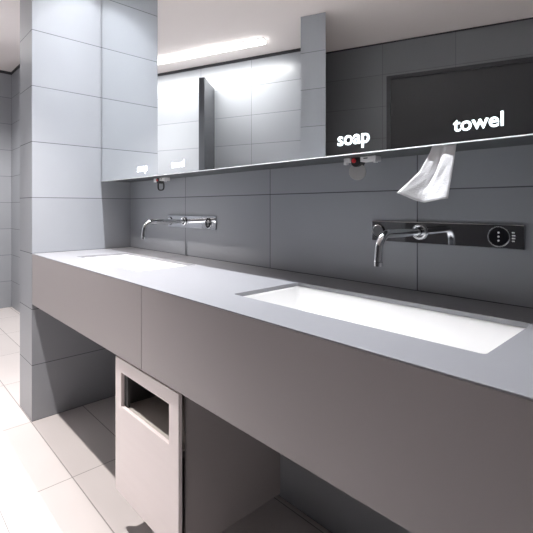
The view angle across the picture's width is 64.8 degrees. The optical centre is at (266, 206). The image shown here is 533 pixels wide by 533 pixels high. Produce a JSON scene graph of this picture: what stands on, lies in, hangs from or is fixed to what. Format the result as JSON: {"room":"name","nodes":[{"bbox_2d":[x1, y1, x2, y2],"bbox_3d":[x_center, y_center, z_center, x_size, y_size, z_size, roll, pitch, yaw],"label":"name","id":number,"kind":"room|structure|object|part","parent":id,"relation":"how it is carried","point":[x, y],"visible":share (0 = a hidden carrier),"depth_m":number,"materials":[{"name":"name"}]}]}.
{"room":"public restroom","nodes":[
{"label":"public restroom","id":0,"kind":"room"},
{"bbox_2d":[0,73,11,307],"bbox_3d":[-4.412,-0.196,3.330,4.155,2.637,0.100,0,0,-43],"label":"wall","id":1,"kind":"structure","parent":0,"point":[5,79],"depth_m":4.68,"materials":[{"name":"grey tile"}]},
{"bbox_2d":[0,70,10,74],"bbox_3d":[-3.175,-1.500,4.424,0.855,0.030,0.006,0,0,-43],"label":"trim","id":2,"kind":"structure","parent":1,"relation":"attached to","point":[1,71],"depth_m":4.67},
{"bbox_2d":[0,0,19,71],"bbox_3d":[-1.973,-1.565,0.819,4.255,0.100,7.100,0,0,-43],"label":"ceiling","id":3,"kind":"structure","parent":0,"point":[9,9],"depth_m":3.69,"materials":[{"name":"paint"}]},
{"bbox_2d":[20,0,129,421],"bbox_3d":[-1.112,-0.196,2.467,0.542,2.637,0.241,0,0,-43],"label":"wall","id":4,"kind":"structure","parent":0,"point":[65,205],"depth_m":2.31,"materials":[{"name":"grey tile"}]},
{"bbox_2d":[0,307,330,532],"bbox_3d":[-1.973,1.172,0.819,4.255,0.100,7.100,0,0,-43],"label":"floor","id":5,"kind":"structure","parent":0,"point":[58,471],"depth_m":1.75,"materials":[{"name":"tile"}]},
{"bbox_2d":[115,356,279,532],"bbox_3d":[-0.193,0.754,1.500,0.530,0.464,0.422,0,0,-43],"label":"waste bin","id":6,"kind":"object","parent":5,"relation":"on","point":[182,467],"visible":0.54,"depth_m":1.28,"materials":[{"name":"metal"}]},
{"bbox_3d":[-0.383,0.754,1.325,0.012,0.464,0.414,0,0,-43],"label":"panel","id":7,"kind":"part","parent":6,"relation":"part of","materials":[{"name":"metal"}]},
{"bbox_2d":[12,68,532,532],"bbox_3d":[-0.462,-0.196,2.245,0.100,2.637,7.100,0,0,-43],"label":"wall","id":8,"kind":"structure","parent":0,"point":[317,220],"depth_m":1.42,"materials":[{"name":"grey tile"}]},
{"bbox_2d":[11,64,19,74],"bbox_3d":[-1.935,-1.500,3.728,0.006,0.030,2.722,0,0,-43],"label":"trim","id":9,"kind":"structure","parent":8,"relation":"attached to","point":[18,66],"depth_m":4.55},
{"bbox_2d":[141,215,216,238],"bbox_3d":[-0.459,0.096,1.995,0.237,0.105,0.425,0,0,-43],"label":"faucet","id":10,"kind":"object","parent":8,"relation":"attached to","point":[198,222],"visible":1,"depth_m":2.02,"materials":[{"name":"silver metal"}]},
{"bbox_3d":[-0.498,0.099,2.031,0.230,0.080,0.023,0,0,-43],"label":"spout","id":11,"kind":"part","parent":10,"relation":"part of","materials":[{"name":"silver metal"}]},
{"bbox_3d":[-0.375,0.074,2.074,0.007,0.061,0.425,0,0,-43],"label":"plate","id":12,"kind":"part","parent":10,"relation":"part of","materials":[{"name":"silver metal"}]},
{"bbox_3d":[-0.272,0.074,1.958,0.001,0.045,0.045,0,0,-43],"label":"sensor glass","id":13,"kind":"part","parent":10,"relation":"part of","materials":[{"name":"black glass"}]},
{"bbox_2d":[32,247,532,532],"bbox_3d":[0.064,0.376,1.220,0.540,0.265,3.186,0,0,-43],"label":"countertop","id":14,"kind":"structure","parent":8,"relation":"attached to","point":[431,437],"depth_m":0.80,"materials":[{"name":"grey stone"}]},
{"bbox_3d":[-0.800,0.378,1.757,0.020,0.261,1.215,0,0,-43],"label":"fascia panel","id":15,"kind":"part","parent":14,"relation":"part of","materials":[{"name":"grey stone"}]},
{"bbox_2d":[85,255,186,270],"bbox_3d":[-0.619,0.309,1.924,0.322,0.105,0.718,0,0,-43],"label":"sink","id":16,"kind":"object","parent":14,"relation":"in","point":[136,263],"visible":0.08,"depth_m":2.15,"materials":[{"name":"white ceramic"}]},
{"bbox_3d":[0.041,0.378,0.865,0.020,0.261,1.232,0,0,-43],"label":"fascia panel","id":17,"kind":"part","parent":14,"relation":"part of","materials":[{"name":"grey stone"}]},
{"bbox_2d":[244,286,524,353],"bbox_3d":[0.231,0.309,1.025,0.322,0.105,0.718,0,0,-43],"label":"sink","id":18,"kind":"object","parent":14,"relation":"in","point":[466,333],"visible":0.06,"depth_m":1.09,"materials":[{"name":"white ceramic"}]},
{"bbox_2d":[101,0,532,181],"bbox_3d":[0.196,-0.830,1.343,0.180,1.368,3.185,0,0,-43],"label":"mirror","id":19,"kind":"object","parent":8,"relation":"attached to","point":[190,88],"visible":1,"depth_m":1.31,"materials":[{"name":"mirror"}]},
{"bbox_2d":[154,177,169,190],"bbox_3d":[-0.545,-0.119,2.178,0.035,0.070,0.112,0,0,-43],"label":"soap dispenser","id":20,"kind":"object","parent":19,"relation":"attached to","point":[158,180],"visible":0.97,"depth_m":2.18,"materials":[{"name":"white plastic"}]},
{"bbox_3d":[-0.523,-0.142,2.157,0.032,0.015,0.052,0,0,-43],"label":"mounting plate","id":21,"kind":"part","parent":20,"relation":"part of","materials":[{"name":"white plastic"}]},
{"bbox_3d":[0.133,-0.147,1.284,0.008,0.002,3.185,0,0,-43],"label":"edge trim","id":22,"kind":"part","parent":19,"relation":"part of","materials":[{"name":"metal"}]},
{"bbox_2d":[344,155,380,179],"bbox_3d":[0.287,-0.118,1.267,0.035,0.072,0.112,0,0,-43],"label":"soap dispenser","id":23,"kind":"object","parent":19,"relation":"attached to","point":[357,171],"visible":0.98,"depth_m":1.27,"materials":[{"name":"white plastic"}]},
{"bbox_3d":[0.309,-0.142,1.246,0.032,0.015,0.052,0,0,-43],"label":"mounting plate","id":24,"kind":"part","parent":23,"relation":"part of","materials":[{"name":"white plastic"}]},
{"bbox_2d":[397,143,455,201],"bbox_3d":[0.380,-0.080,0.997,0.124,0.139,0.057,0,0,40],"label":"paper towel","id":25,"kind":"object","parent":19,"relation":"hanging from","point":[432,182],"visible":1,"depth_m":0.99,"materials":[{"name":"white paper"}]},
{"bbox_2d":[372,221,525,266],"bbox_3d":[0.396,0.096,1.089,0.237,0.105,0.425,0,0,-43],"label":"faucet","id":26,"kind":"object","parent":8,"relation":"attached to","point":[501,236],"visible":1,"depth_m":1.11,"materials":[{"name":"silver metal"}]},
{"bbox_3d":[0.346,0.073,1.301,0.005,0.037,0.037,0,0,-43],"label":"temperature knob","id":27,"kind":"part","parent":26,"relation":"part of","materials":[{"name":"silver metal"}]},
{"bbox_3d":[0.357,0.099,1.126,0.230,0.080,0.023,0,0,-43],"label":"spout","id":28,"kind":"part","parent":26,"relation":"part of","materials":[{"name":"silver metal"}]},
{"bbox_3d":[0.480,0.074,1.168,0.007,0.061,0.425,0,0,-43],"label":"plate","id":29,"kind":"part","parent":26,"relation":"part of","materials":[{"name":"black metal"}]},
{"bbox_3d":[0.583,0.074,1.053,0.001,0.045,0.045,0,0,-43],"label":"sensor glass","id":30,"kind":"part","parent":26,"relation":"part of","materials":[{"name":"black glass"}]}
]}

